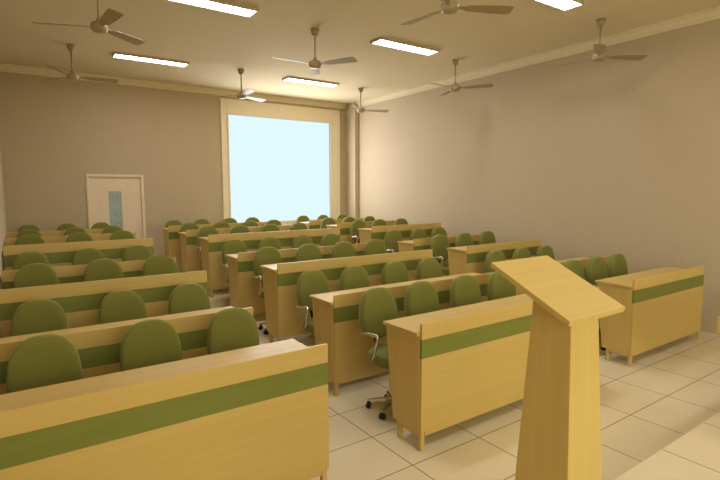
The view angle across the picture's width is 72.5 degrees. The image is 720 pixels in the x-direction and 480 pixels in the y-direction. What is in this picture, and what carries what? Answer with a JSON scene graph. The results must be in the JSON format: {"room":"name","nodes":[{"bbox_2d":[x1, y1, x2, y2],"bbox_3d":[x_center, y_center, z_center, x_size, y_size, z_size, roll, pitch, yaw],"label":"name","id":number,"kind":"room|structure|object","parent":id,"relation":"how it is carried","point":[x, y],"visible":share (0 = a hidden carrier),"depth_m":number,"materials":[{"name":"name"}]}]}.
{"room":"lecture hall","nodes":[
{"label":"lecture hall","id":0,"kind":"room"},
{"bbox_2d":[0,141,6,289],"bbox_3d":[-1.785,-0.390,2.115,0.150,3.745,14.858,-4,7,-35],"label":"wall","id":1,"kind":"structure","parent":0,"point":[3,225],"depth_m":6.43,"materials":[{"name":"beige paint"}]},
{"bbox_2d":[0,71,344,254],"bbox_3d":[-3.119,-1.189,10.108,6.841,3.745,0.150,-4,7,-35],"label":"wall","id":2,"kind":"structure","parent":0,"point":[54,133],"depth_m":8.89,"materials":[{"name":"beige paint"}]},
{"bbox_2d":[85,174,145,238],"bbox_3d":[-4.530,-0.346,9.161,0.960,1.738,0.120,-4,7,-35],"label":"door","id":3,"kind":"structure","parent":2,"relation":"in","point":[112,199],"depth_m":9.13,"materials":[{"name":"paint"}]},
{"bbox_2d":[0,63,346,108],"bbox_3d":[-3.055,-2.986,9.831,6.841,0.115,0.085,-4,7,-35],"label":"crown molding","id":4,"kind":"structure","parent":2,"relation":"attached to","point":[4,67],"depth_m":9.35,"materials":[{"name":"paint"}]},
{"bbox_2d":[220,98,339,224],"bbox_3d":[-1.676,-1.631,10.978,2.880,2.715,0.085,-4,7,-35],"label":"window","id":5,"kind":"structure","parent":2,"relation":"in","point":[277,168],"depth_m":10.90,"materials":[{"name":"glass"}]},
{"bbox_2d":[178,269,229,308],"bbox_3d":[-2.010,0.700,8.702,6.841,0.262,3.718,-4,7,-35],"label":"floor","id":6,"kind":"structure","parent":0,"point":[221,298],"depth_m":6.61,"materials":[{"name":"beige tile"}]},
{"bbox_2d":[16,229,41,237],"bbox_3d":[-4.555,0.309,6.802,0.430,0.904,0.477,-4,7,-35],"label":"swivel chair","id":7,"kind":"object","parent":6,"relation":"on","point":[25,231],"visible":0.06,"depth_m":6.88,"materials":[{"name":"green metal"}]},
{"bbox_2d":[15,234,44,244],"bbox_3d":[-3.963,0.394,5.939,0.430,0.904,0.477,-4,7,-35],"label":"swivel chair","id":8,"kind":"object","parent":6,"relation":"on","point":[30,238],"visible":0.11,"depth_m":6.02,"materials":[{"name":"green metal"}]},
{"bbox_2d":[5,228,122,237],"bbox_3d":[-4.516,0.258,7.588,1.543,0.850,0.375,-4,7,-35],"label":"desk","id":9,"kind":"object","parent":6,"relation":"on","point":[89,231],"visible":0.09,"depth_m":7.31,"materials":[{"name":"brown wood"}]},
{"bbox_2d":[4,232,136,245],"bbox_3d":[-3.916,0.343,6.731,1.543,0.850,0.375,-4,7,-35],"label":"desk","id":10,"kind":"object","parent":6,"relation":"on","point":[96,237],"visible":0.1,"depth_m":6.45,"materials":[{"name":"brown wood"}]},
{"bbox_2d":[2,238,153,270],"bbox_3d":[-3.317,0.428,5.873,1.543,0.850,0.375,-4,7,-35],"label":"desk","id":11,"kind":"object","parent":6,"relation":"on","point":[57,254],"visible":0.27,"depth_m":5.61,"materials":[{"name":"brown wood"}]},
{"bbox_2d":[66,232,92,241],"bbox_3d":[-3.524,0.363,6.243,0.430,0.904,0.477,-4,7,-35],"label":"swivel chair","id":12,"kind":"object","parent":6,"relation":"on","point":[78,236],"visible":0.07,"depth_m":6.33,"materials":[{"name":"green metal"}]},
{"bbox_2d":[102,226,122,233],"bbox_3d":[-3.677,0.246,7.410,0.430,0.904,0.477,-4,7,-35],"label":"swivel chair","id":13,"kind":"object","parent":6,"relation":"on","point":[110,229],"visible":0.11,"depth_m":7.48,"materials":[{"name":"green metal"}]},
{"bbox_2d":[110,230,134,239],"bbox_3d":[-3.110,0.333,6.530,0.430,0.904,0.477,-4,7,-35],"label":"swivel chair","id":14,"kind":"object","parent":6,"relation":"on","point":[122,234],"visible":0.09,"depth_m":6.61,"materials":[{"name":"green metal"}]},
{"bbox_2d":[179,223,198,241],"bbox_3d":[-2.729,0.178,8.067,0.430,0.904,0.477,-4,7,-35],"label":"swivel chair","id":15,"kind":"object","parent":6,"relation":"on","point":[187,226],"visible":0.15,"depth_m":8.13,"materials":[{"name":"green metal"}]},
{"bbox_2d":[196,227,219,290],"bbox_3d":[-2.158,0.265,7.190,0.430,0.904,0.477,-4,7,-35],"label":"swivel chair","id":16,"kind":"object","parent":6,"relation":"on","point":[205,231],"visible":0.16,"depth_m":7.23,"materials":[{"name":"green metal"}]},
{"bbox_2d":[162,221,280,269],"bbox_3d":[-2.477,0.112,9.001,2.087,0.850,0.375,-4,7,-35],"label":"desk","id":17,"kind":"object","parent":6,"relation":"on","point":[172,247],"visible":0.2,"depth_m":8.34,"materials":[{"name":"brown wood"}]},
{"bbox_2d":[230,225,249,233],"bbox_3d":[-1.748,0.236,7.474,0.430,0.904,0.477,-4,7,-35],"label":"swivel chair","id":18,"kind":"object","parent":6,"relation":"on","point":[239,228],"visible":0.09,"depth_m":7.55,"materials":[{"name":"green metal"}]},
{"bbox_2d":[178,224,306,272],"bbox_3d":[-1.877,0.197,8.143,2.087,0.850,0.375,-4,7,-35],"label":"desk","id":19,"kind":"object","parent":6,"relation":"on","point":[190,255],"visible":0.2,"depth_m":7.49,"materials":[{"name":"brown wood"}]},
{"bbox_2d":[198,228,339,297],"bbox_3d":[-1.277,0.282,7.286,2.087,0.850,0.375,-4,7,-35],"label":"desk","id":20,"kind":"object","parent":6,"relation":"on","point":[212,245],"visible":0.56,"depth_m":6.73,"materials":[{"name":"brown wood"}]},
{"bbox_2d":[261,224,279,231],"bbox_3d":[-1.337,0.206,7.758,0.430,0.904,0.477,-4,7,-35],"label":"swivel chair","id":21,"kind":"object","parent":6,"relation":"on","point":[268,227],"visible":0.06,"depth_m":7.83,"materials":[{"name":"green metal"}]},
{"bbox_2d":[320,218,335,228],"bbox_3d":[-0.525,0.021,9.593,0.430,0.904,0.477,-4,7,-35],"label":"swivel chair","id":22,"kind":"object","parent":6,"relation":"on","point":[326,221],"visible":0.12,"depth_m":9.64,"materials":[{"name":"green fabric"}]},
{"bbox_2d":[299,218,363,229],"bbox_3d":[-0.482,-0.030,10.382,1.585,0.850,0.375,-4,7,-35],"label":"desk","id":23,"kind":"object","parent":6,"relation":"on","point":[312,224],"visible":0.12,"depth_m":9.87,"materials":[{"name":"brown wood"}]},
{"bbox_2d":[350,220,366,243],"bbox_3d":[0.074,0.106,8.736,0.430,0.904,0.477,-4,7,-35],"label":"swivel chair","id":24,"kind":"object","parent":6,"relation":"on","point":[354,232],"visible":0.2,"depth_m":8.78,"materials":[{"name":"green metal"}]},
{"bbox_2d":[326,220,394,243],"bbox_3d":[0.118,0.054,9.525,1.585,0.850,0.375,-4,7,-35],"label":"desk","id":25,"kind":"object","parent":6,"relation":"on","point":[344,227],"visible":0.13,"depth_m":9.04,"materials":[{"name":"brown wood"}]},
{"bbox_2d":[358,223,440,252],"bbox_3d":[0.718,0.139,8.668,1.585,0.850,0.375,-4,7,-35],"label":"desk","id":26,"kind":"object","parent":6,"relation":"on","point":[375,232],"visible":0.25,"depth_m":8.33,"materials":[{"name":"brown wood"}]},
{"bbox_2d":[253,313,314,346],"bbox_3d":[-0.348,1.000,6.333,6.841,0.131,2.100,-4,7,-35],"label":"floor","id":27,"kind":"structure","parent":0,"point":[308,339],"depth_m":5.26,"materials":[{"name":"beige tile"}]},
{"bbox_2d":[12,251,49,269],"bbox_3d":[-3.376,0.598,5.085,0.430,0.929,0.477,-4,7,-35],"label":"swivel chair","id":28,"kind":"object","parent":27,"relation":"on","point":[25,258],"visible":0.11,"depth_m":5.16,"materials":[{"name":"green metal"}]},
{"bbox_2d":[14,263,58,287],"bbox_3d":[-2.763,0.682,4.236,0.430,0.929,0.477,-4,7,-35],"label":"swivel chair","id":29,"kind":"object","parent":27,"relation":"on","point":[34,274],"visible":0.18,"depth_m":4.32,"materials":[{"name":"green fabric"}]},
{"bbox_2d":[0,258,175,288],"bbox_3d":[-2.716,0.643,5.029,1.543,0.850,0.375,-4,7,-35],"label":"desk","id":30,"kind":"object","parent":27,"relation":"on","point":[72,273],"visible":0.09,"depth_m":4.74,"materials":[{"name":"brown wood"}]},
{"bbox_2d":[72,248,103,264],"bbox_3d":[-2.937,0.567,5.389,0.430,0.929,0.477,-4,7,-35],"label":"swivel chair","id":31,"kind":"object","parent":27,"relation":"on","point":[86,255],"visible":0.09,"depth_m":5.46,"materials":[{"name":"green fabric"}]},
{"bbox_2d":[83,258,123,281],"bbox_3d":[-2.328,0.651,4.538,0.430,0.929,0.477,-4,7,-35],"label":"swivel chair","id":32,"kind":"object","parent":27,"relation":"on","point":[103,268],"visible":0.12,"depth_m":4.62,"materials":[{"name":"green fabric"}]},
{"bbox_2d":[0,270,207,337],"bbox_3d":[-2.116,0.728,4.172,1.543,0.850,0.375,-4,7,-35],"label":"desk","id":33,"kind":"object","parent":27,"relation":"on","point":[80,302],"visible":0.22,"depth_m":3.90,"materials":[{"name":"brown wood"}]},
{"bbox_2d":[122,245,151,261],"bbox_3d":[-2.518,0.536,5.679,0.430,0.929,0.477,-4,7,-35],"label":"swivel chair","id":34,"kind":"object","parent":27,"relation":"on","point":[135,252],"visible":0.08,"depth_m":5.75,"materials":[{"name":"green fabric"}]},
{"bbox_2d":[142,254,177,275],"bbox_3d":[-1.910,0.621,4.827,0.430,0.929,0.477,-4,7,-35],"label":"swivel chair","id":35,"kind":"object","parent":27,"relation":"on","point":[159,264],"visible":0.17,"depth_m":4.91,"materials":[{"name":"green fabric"}]},
{"bbox_2d":[221,239,246,305],"bbox_3d":[-1.550,0.467,6.350,0.430,0.929,0.477,-4,7,-35],"label":"swivel chair","id":36,"kind":"object","parent":27,"relation":"on","point":[234,246],"visible":0.23,"depth_m":6.40,"materials":[{"name":"green fabric"}]},
{"bbox_2d":[253,247,282,334],"bbox_3d":[-0.950,0.552,5.492,0.430,0.929,0.477,-4,7,-35],"label":"swivel chair","id":37,"kind":"object","parent":27,"relation":"on","point":[264,255],"visible":0.33,"depth_m":5.53,"materials":[{"name":"green fabric"}]},
{"bbox_2d":[258,237,281,249],"bbox_3d":[-1.139,0.438,6.634,0.430,0.929,0.477,-4,7,-35],"label":"swivel chair","id":38,"kind":"object","parent":27,"relation":"on","point":[268,241],"visible":0.05,"depth_m":6.72,"materials":[{"name":"green fabric"}]},
{"bbox_2d":[225,243,365,314],"bbox_3d":[-0.677,0.497,6.442,2.087,0.850,0.375,-4,7,-35],"label":"desk","id":39,"kind":"object","parent":27,"relation":"on","point":[244,288],"visible":0.18,"depth_m":5.82,"materials":[{"name":"brown wood"}]},
{"bbox_2d":[292,235,312,248],"bbox_3d":[-0.721,0.408,6.924,0.430,0.929,0.477,-4,7,-35],"label":"swivel chair","id":40,"kind":"object","parent":27,"relation":"on","point":[300,240],"visible":0.09,"depth_m":6.99,"materials":[{"name":"green fabric"}]},
{"bbox_2d":[296,244,321,261],"bbox_3d":[-0.515,0.521,5.794,0.430,0.929,0.477,-4,7,-35],"label":"swivel chair","id":41,"kind":"object","parent":27,"relation":"on","point":[306,252],"visible":0.16,"depth_m":5.87,"materials":[{"name":"green fabric"}]},
{"bbox_2d":[320,234,339,245],"bbox_3d":[-0.335,0.381,7.191,0.430,0.929,0.477,-4,7,-35],"label":"swivel chair","id":42,"kind":"object","parent":27,"relation":"on","point":[328,239],"visible":0.09,"depth_m":7.25,"materials":[{"name":"green fabric"}]},
{"bbox_2d":[332,241,355,257],"bbox_3d":[-0.104,0.492,6.078,0.430,0.929,0.477,-4,7,-35],"label":"swivel chair","id":43,"kind":"object","parent":27,"relation":"on","point":[341,249],"visible":0.13,"depth_m":6.15,"materials":[{"name":"green fabric"}]},
{"bbox_2d":[260,249,432,342],"bbox_3d":[-0.077,0.582,5.584,2.087,0.850,0.375,-4,7,-35],"label":"desk","id":44,"kind":"object","parent":27,"relation":"on","point":[284,319],"visible":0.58,"depth_m":5.03,"materials":[{"name":"brown wood"}]},
{"bbox_2d":[260,264,276,271],"bbox_3d":[-0.094,0.228,5.550,2.062,0.022,0.354,-4,7,-35],"label":"countertop","id":45,"kind":"structure","parent":44,"relation":"on","point":[272,267],"depth_m":5.01,"materials":[{"name":"brown wood"}]},
{"bbox_2d":[364,239,386,254],"bbox_3d":[0.306,0.462,6.362,0.430,0.929,0.477,-4,7,-35],"label":"swivel chair","id":46,"kind":"object","parent":27,"relation":"on","point":[373,246],"visible":0.14,"depth_m":6.43,"materials":[{"name":"green fabric"}]},
{"bbox_2d":[384,230,402,252],"bbox_3d":[0.642,0.311,7.867,0.430,0.929,0.477,-4,7,-35],"label":"swivel chair","id":47,"kind":"object","parent":27,"relation":"on","point":[391,238],"visible":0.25,"depth_m":7.92,"materials":[{"name":"green fabric"}]},
{"bbox_2d":[410,228,426,239],"bbox_3d":[1.085,0.279,8.174,0.430,0.929,0.477,-4,7,-35],"label":"swivel chair","id":48,"kind":"object","parent":27,"relation":"on","point":[418,233],"visible":0.11,"depth_m":8.24,"materials":[{"name":"green fabric"}]},
{"bbox_2d":[397,234,479,276],"bbox_3d":[1.318,0.354,7.823,1.585,0.850,0.375,-4,7,-35],"label":"desk","id":49,"kind":"object","parent":27,"relation":"on","point":[415,244],"visible":0.2,"depth_m":7.37,"materials":[{"name":"brown wood"}]},
{"bbox_2d":[431,227,446,237],"bbox_3d":[1.479,0.251,8.447,0.430,0.929,0.477,-4,7,-35],"label":"swivel chair","id":50,"kind":"object","parent":27,"relation":"on","point":[438,230],"visible":0.06,"depth_m":8.51,"materials":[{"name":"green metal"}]},
{"bbox_2d":[430,234,449,275],"bbox_3d":[1.266,0.394,7.027,0.430,0.929,0.477,-4,7,-35],"label":"swivel chair","id":51,"kind":"object","parent":27,"relation":"on","point":[440,242],"visible":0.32,"depth_m":7.07,"materials":[{"name":"green fabric"}]},
{"bbox_2d":[455,233,473,246],"bbox_3d":[1.677,0.364,7.311,0.430,0.929,0.477,-4,7,-35],"label":"swivel chair","id":52,"kind":"object","parent":27,"relation":"on","point":[462,239],"visible":0.12,"depth_m":7.37,"materials":[{"name":"green fabric"}]},
{"bbox_2d":[478,231,495,244],"bbox_3d":[2.095,0.335,7.601,0.430,0.929,0.477,-4,7,-35],"label":"swivel chair","id":53,"kind":"object","parent":27,"relation":"on","point":[486,237],"visible":0.23,"depth_m":7.66,"materials":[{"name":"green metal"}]},
{"bbox_2d":[446,239,541,275],"bbox_3d":[1.918,0.439,6.966,1.585,0.850,0.375,-4,7,-35],"label":"desk","id":54,"kind":"object","parent":27,"relation":"on","point":[462,259],"visible":0.3,"depth_m":6.54,"materials":[{"name":"brown wood"}]},
{"bbox_2d":[446,246,466,251],"bbox_3d":[1.901,0.085,6.932,1.560,0.022,0.354,-4,7,-35],"label":"countertop","id":55,"kind":"structure","parent":54,"relation":"on","point":[462,248],"depth_m":6.55,"materials":[{"name":"brown wood"}]},
{"bbox_2d":[345,102,358,217],"bbox_3d":[-0.192,-1.494,11.771,0.111,3.483,0.428,-4,7,-35],"label":"wall column","id":56,"kind":"structure","parent":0,"point":[351,118],"depth_m":11.65,"materials":[{"name":"beige paint"}]},
{"bbox_2d":[0,0,719,103],"bbox_3d":[1.080,-2.518,3.909,7.141,0.120,14.858,-4,7,-35],"label":"ceiling","id":57,"kind":"structure","parent":0,"point":[216,44],"depth_m":6.57,"materials":[{"name":"paint"}]},
{"bbox_2d":[43,44,117,82],"bbox_3d":[-3.974,-2.515,7.012,0.917,0.485,1.054,-4,7,-35],"label":"ceiling fan","id":58,"kind":"object","parent":57,"relation":"hanging from","point":[72,75],"visible":1,"depth_m":6.94,"materials":[{"name":"metal"}]},
{"bbox_2d":[32,0,145,44],"bbox_3d":[-2.545,-2.312,4.962,1.054,0.485,0.917,2,6,18],"label":"ceiling fan","id":59,"kind":"object","parent":57,"relation":"hanging from","point":[100,26],"visible":1,"depth_m":4.81,"materials":[{"name":"metal"}]},
{"bbox_2d":[112,51,189,66],"bbox_3d":[-3.245,-2.807,7.651,1.090,0.035,0.250,-4,7,-35],"label":"recessed light","id":60,"kind":"object","parent":57,"relation":"in","point":[120,55],"visible":1,"depth_m":7.61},
{"bbox_2d":[167,0,258,17],"bbox_3d":[-1.660,-2.578,5.342,1.090,0.035,0.250,-4,7,-35],"label":"recessed light","id":61,"kind":"object","parent":57,"relation":"in","point":[217,5],"visible":1,"depth_m":5.43,"materials":[{"name":"plastic"}]},
{"bbox_2d":[211,69,265,101],"bbox_3d":[-1.961,-2.665,8.468,1.054,0.485,0.917,3,7,30],"label":"ceiling fan","id":62,"kind":"object","parent":57,"relation":"hanging from","point":[242,95],"visible":1,"depth_m":8.35,"materials":[{"name":"metal"}]},
{"bbox_2d":[282,76,338,86],"bbox_3d":[-0.914,-2.970,9.230,1.090,0.035,0.250,-4,7,-35],"label":"recessed light","id":63,"kind":"object","parent":57,"relation":"in","point":[288,78],"visible":1,"depth_m":9.17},
{"bbox_2d":[286,78,334,85],"bbox_3d":[-0.914,-2.970,9.230,1.050,0.010,0.210,-4,7,-35],"label":"diffuser","id":64,"kind":"object","parent":63,"relation":"attached to","point":[299,80],"depth_m":9.20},
{"bbox_2d":[272,28,356,75],"bbox_3d":[-0.586,-2.462,6.418,1.054,0.485,0.917,-1,6,-5],"label":"ceiling fan","id":65,"kind":"object","parent":57,"relation":"hanging from","point":[314,64],"visible":1,"depth_m":6.24,"materials":[{"name":"metal"}]},
{"bbox_2d":[339,87,388,113],"bbox_3d":[0.131,-2.815,9.925,0.917,0.485,1.054,-2,6,-15],"label":"ceiling fan","id":66,"kind":"object","parent":57,"relation":"hanging from","point":[360,109],"visible":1,"depth_m":9.88,"materials":[{"name":"metal"}]},
{"bbox_2d":[370,36,439,55],"bbox_3d":[0.653,-2.747,6.981,1.090,0.035,0.250,-4,7,-35],"label":"recessed light","id":67,"kind":"object","parent":57,"relation":"in","point":[380,41],"visible":1,"depth_m":6.95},
{"bbox_2d":[374,40,434,53],"bbox_3d":[0.653,-2.748,6.981,1.050,0.010,0.210,-4,7,-35],"label":"diffuser","id":68,"kind":"object","parent":67,"relation":"attached to","point":[395,44],"depth_m":6.95,"materials":[{"name":"plastic"}]},
{"bbox_2d":[401,0,513,24],"bbox_3d":[0.916,-2.258,4.354,0.917,0.485,1.054,-1,6,-8],"label":"ceiling fan","id":69,"kind":"object","parent":57,"relation":"hanging from","point":[448,7],"visible":1,"depth_m":4.38,"materials":[{"name":"metal"}]},
{"bbox_2d":[429,59,492,95],"bbox_3d":[1.622,-2.599,7.735,0.917,0.485,1.054,2,6,20],"label":"ceiling fan","id":70,"kind":"object","parent":57,"relation":"hanging from","point":[454,88],"visible":1,"depth_m":7.72,"materials":[{"name":"metal"}]},
{"bbox_2d":[533,0,584,10],"bbox_3d":[1.937,-2.567,5.154,1.090,0.035,0.250,-4,7,-35],"label":"recessed light","id":71,"kind":"object","parent":57,"relation":"in","point":[563,5],"visible":1,"depth_m":5.36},
{"bbox_2d":[540,0,578,8],"bbox_3d":[1.937,-2.567,5.154,1.050,0.010,0.210,-4,7,-35],"label":"diffuser","id":72,"kind":"object","parent":71,"relation":"attached to","point":[558,4],"depth_m":5.37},
{"bbox_2d":[555,18,646,66],"bbox_3d":[3.033,-2.425,5.971,0.917,0.485,1.054,-1,6,-5],"label":"ceiling fan","id":73,"kind":"object","parent":57,"relation":"hanging from","point":[599,55],"visible":1,"depth_m":5.95,"materials":[{"name":"metal"}]},
{"bbox_2d":[311,318,719,479],"bbox_3d":[1.087,1.343,4.296,7.141,0.150,14.858,-4,7,-35],"label":"floor","id":74,"kind":"structure","parent":0,"point":[668,390],"depth_m":3.58,"materials":[{"name":"beige tile"}]},
{"bbox_2d":[11,299,67,336],"bbox_3d":[-2.180,0.898,3.381,0.430,0.929,0.477,-4,7,-35],"label":"swivel chair","id":75,"kind":"object","parent":74,"relation":"on","point":[38,315],"visible":0.14,"depth_m":3.46,"materials":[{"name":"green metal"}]},
{"bbox_2d":[6,334,81,392],"bbox_3d":[-1.588,0.984,2.518,0.430,0.929,0.477,-4,7,-35],"label":"swivel chair","id":76,"kind":"object","parent":74,"relation":"on","point":[37,361],"visible":0.23,"depth_m":2.60,"materials":[{"name":"green fabric"}]},
{"bbox_2d":[98,290,146,323],"bbox_3d":[-1.736,0.866,3.688,0.430,0.929,0.477,-4,7,-35],"label":"swivel chair","id":77,"kind":"object","parent":74,"relation":"on","point":[122,305],"visible":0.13,"depth_m":3.77,"materials":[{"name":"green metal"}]},
{"bbox_2d":[0,306,252,394],"bbox_3d":[-1.516,0.943,3.328,1.543,0.850,0.375,-4,7,-35],"label":"desk","id":78,"kind":"object","parent":74,"relation":"on","point":[98,346],"visible":0.03,"depth_m":3.07,"materials":[{"name":"brown wood"}]},
{"bbox_2d":[0,306,233,342],"bbox_3d":[-1.533,0.589,3.293,1.518,0.022,0.354,-4,7,-35],"label":"countertop","id":79,"kind":"structure","parent":78,"relation":"on","point":[71,330],"depth_m":3.31,"materials":[{"name":"brown wood"}]},
{"bbox_2d":[120,319,181,370],"bbox_3d":[-1.149,0.952,2.822,0.430,0.929,0.477,-4,7,-35],"label":"swivel chair","id":80,"kind":"object","parent":74,"relation":"on","point":[150,342],"visible":0.2,"depth_m":2.90,"materials":[{"name":"green fabric"}]},
{"bbox_2d":[0,339,328,479],"bbox_3d":[-0.917,1.028,2.470,1.543,0.850,0.375,-4,7,-35],"label":"desk","id":81,"kind":"object","parent":74,"relation":"on","point":[259,412],"visible":1,"depth_m":2.32,"materials":[{"name":"brown wood"}]},
{"bbox_2d":[0,339,307,410],"bbox_3d":[-0.933,0.673,2.436,1.518,0.022,0.354,-4,7,-35],"label":"countertop","id":82,"kind":"structure","parent":81,"relation":"on","point":[71,388],"depth_m":2.41,"materials":[{"name":"brown wood"}]},
{"bbox_2d":[168,283,210,314],"bbox_3d":[-1.322,0.837,3.975,0.430,0.929,0.477,-4,7,-35],"label":"swivel chair","id":83,"kind":"object","parent":74,"relation":"on","point":[188,297],"visible":0.23,"depth_m":4.05,"materials":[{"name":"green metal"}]},
{"bbox_2d":[207,307,259,354],"bbox_3d":[-0.735,0.922,3.109,0.430,0.929,0.477,-4,7,-35],"label":"swivel chair","id":84,"kind":"object","parent":74,"relation":"on","point":[229,329],"visible":0.22,"depth_m":3.18,"materials":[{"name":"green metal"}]},
{"bbox_2d":[296,270,329,334],"bbox_3d":[-0.358,0.768,4.643,0.430,0.929,0.477,-4,7,-35],"label":"swivel chair","id":85,"kind":"object","parent":74,"relation":"on","point":[311,282],"visible":0.44,"depth_m":4.68,"materials":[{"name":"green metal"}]},
{"bbox_2d":[340,266,369,290],"bbox_3d":[0.044,0.739,4.921,0.430,0.929,0.477,-4,7,-35],"label":"swivel chair","id":86,"kind":"object","parent":74,"relation":"on","point":[352,277],"visible":0.19,"depth_m":4.99,"materials":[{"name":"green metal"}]},
{"bbox_2d":[359,287,397,419],"bbox_3d":[0.242,0.853,3.785,0.430,0.929,0.477,-4,7,-35],"label":"swivel chair","id":87,"kind":"object","parent":74,"relation":"on","point":[377,305],"visible":0.57,"depth_m":3.82,"materials":[{"name":"fabric"}]},
{"bbox_2d":[381,261,408,284],"bbox_3d":[0.479,0.708,5.222,0.430,0.929,0.477,-4,7,-35],"label":"swivel chair","id":88,"kind":"object","parent":74,"relation":"on","point":[394,271],"visible":0.21,"depth_m":5.29,"materials":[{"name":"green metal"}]},
{"bbox_2d":[309,272,491,396],"bbox_3d":[0.523,0.797,4.740,2.087,0.850,0.375,-4,7,-35],"label":"desk","id":89,"kind":"object","parent":74,"relation":"on","point":[335,314],"visible":0.38,"depth_m":4.13,"materials":[{"name":"brown wood"}]},
{"bbox_2d":[309,272,479,304],"bbox_3d":[0.506,0.443,4.706,2.062,0.022,0.354,-4,7,-35],"label":"countertop","id":90,"kind":"structure","parent":89,"relation":"on","point":[327,298],"depth_m":4.50,"materials":[{"name":"brown wood"}]},
{"bbox_2d":[404,281,439,316],"bbox_3d":[0.620,0.826,4.047,0.430,0.929,0.477,-4,7,-35],"label":"swivel chair","id":91,"kind":"object","parent":74,"relation":"on","point":[421,297],"visible":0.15,"depth_m":4.11,"materials":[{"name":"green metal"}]},
{"bbox_2d":[417,258,441,279],"bbox_3d":[0.890,0.679,5.506,0.430,0.929,0.477,-4,7,-35],"label":"swivel chair","id":92,"kind":"object","parent":74,"relation":"on","point":[427,268],"visible":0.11,"depth_m":5.57,"materials":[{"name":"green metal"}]},
{"bbox_2d":[450,275,481,307],"bbox_3d":[1.054,0.795,4.348,0.430,0.929,0.477,-4,7,-35],"label":"swivel chair","id":93,"kind":"object","parent":74,"relation":"on","point":[464,289],"visible":0.19,"depth_m":4.41,"materials":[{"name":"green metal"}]},
{"bbox_2d":[383,287,598,451],"bbox_3d":[1.123,0.882,3.883,2.087,0.850,0.375,-4,7,-35],"label":"desk","id":94,"kind":"object","parent":74,"relation":"on","point":[449,367],"visible":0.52,"depth_m":3.37,"materials":[{"name":"brown wood"}]},
{"bbox_2d":[383,294,532,335],"bbox_3d":[1.106,0.527,3.848,2.062,0.022,0.354,-4,7,-35],"label":"countertop","id":95,"kind":"structure","parent":94,"relation":"on","point":[410,324],"depth_m":3.61,"materials":[{"name":"brown wood"}]},
{"bbox_2d":[485,250,505,272],"bbox_3d":[1.833,0.611,6.160,0.430,0.929,0.477,-4,7,-35],"label":"swivel chair","id":96,"kind":"object","parent":74,"relation":"on","point":[493,256],"visible":0.09,"depth_m":6.20,"materials":[{"name":"green fabric"}]},
{"bbox_2d":[487,271,515,300],"bbox_3d":[1.465,0.765,4.632,0.430,0.929,0.477,-4,7,-35],"label":"swivel chair","id":97,"kind":"object","parent":74,"relation":"on","point":[498,287],"visible":0.14,"depth_m":4.68,"materials":[{"name":"green fabric"}]},
{"bbox_2d":[512,248,530,259],"bbox_3d":[2.268,0.580,6.461,0.430,0.929,0.477,-4,7,-35],"label":"swivel chair","id":98,"kind":"object","parent":74,"relation":"on","point":[519,253],"visible":0.11,"depth_m":6.52,"materials":[{"name":"green fabric"}]},
{"bbox_2d":[536,245,554,259],"bbox_3d":[2.687,0.550,6.751,0.430,0.929,0.477,-4,7,-35],"label":"swivel chair","id":99,"kind":"object","parent":74,"relation":"on","point":[544,250],"visible":0.08,"depth_m":6.82,"materials":[{"name":"green fabric"}]},
{"bbox_2d":[515,255,609,295],"bbox_3d":[2.518,0.654,6.122,1.585,0.850,0.375,-4,7,-35],"label":"desk","id":100,"kind":"object","parent":74,"relation":"on","point":[582,260],"visible":0.04,"depth_m":6.06,"materials":[{"name":"brown wood"}]},
{"bbox_2d":[557,257,588,262],"bbox_3d":[2.501,0.300,6.087,1.560,0.022,0.354,-4,7,-35],"label":"countertop","id":101,"kind":"structure","parent":100,"relation":"on","point":[559,261],"depth_m":6.42,"materials":[{"name":"brown wood"}]},
{"bbox_2d":[563,260,605,350],"bbox_3d":[2.450,0.695,5.314,0.430,0.929,0.477,-4,7,-35],"label":"swivel chair","id":102,"kind":"object","parent":74,"relation":"on","point":[575,266],"visible":0.12,"depth_m":5.40,"materials":[{"name":"green fabric"}]},
{"bbox_2d":[585,256,606,333],"bbox_3d":[2.835,0.667,5.581,0.430,0.929,0.477,-4,7,-35],"label":"swivel chair","id":103,"kind":"object","parent":74,"relation":"on","point":[595,269],"visible":0.2,"depth_m":5.63,"materials":[{"name":"green fabric"}]},
{"bbox_2d":[607,253,627,277],"bbox_3d":[3.221,0.640,5.848,0.430,0.929,0.477,-4,7,-35],"label":"swivel chair","id":104,"kind":"object","parent":74,"relation":"on","point":[616,265],"visible":0.27,"depth_m":5.90,"materials":[{"name":"green fabric"}]},
{"bbox_2d":[595,265,704,366],"bbox_3d":[3.118,0.739,5.264,1.585,0.850,0.375,-4,7,-35],"label":"desk","id":105,"kind":"object","parent":74,"relation":"on","point":[663,305],"visible":0.99,"depth_m":4.92,"materials":[{"name":"brown wood"}]},
{"bbox_2d":[595,267,683,287],"bbox_3d":[3.101,0.385,5.230,1.560,0.022,0.354,-4,7,-35],"label":"countertop","id":106,"kind":"structure","parent":105,"relation":"on","point":[626,280],"depth_m":5.09,"materials":[{"name":"brown wood"}]},
{"bbox_2d":[614,412,719,479],"bbox_3d":[3.593,1.558,0.701,6.841,0.131,5.787,-4,7,-35],"label":"stage platform","id":107,"kind":"object","parent":74,"relation":"on","point":[695,455],"visible":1,"depth_m":2.85,"materials":[{"name":"beige tile"}]},
{"bbox_2d":[491,255,624,479],"bbox_3d":[0.777,0.727,1.990,0.372,1.275,0.353,-4,7,-35],"label":"lectern","id":108,"kind":"object","parent":107,"relation":"on","point":[560,434],"visible":1,"depth_m":1.88,"materials":[{"name":"brown wood"}]},
{"bbox_2d":[359,19,719,334],"bbox_3d":[3.952,-0.800,6.089,0.150,3.745,14.858,-4,7,-35],"label":"wall","id":109,"kind":"structure","parent":0,"point":[589,158],"depth_m":7.07,"materials":[{"name":"beige paint"}]},
{"bbox_2d":[356,6,719,106],"bbox_3d":[3.852,-2.599,5.841,0.085,0.115,14.558,-4,7,-35],"label":"crown molding","id":110,"kind":"structure","parent":109,"relation":"attached to","point":[710,14],"depth_m":7.06,"materials":[{"name":"paint"}]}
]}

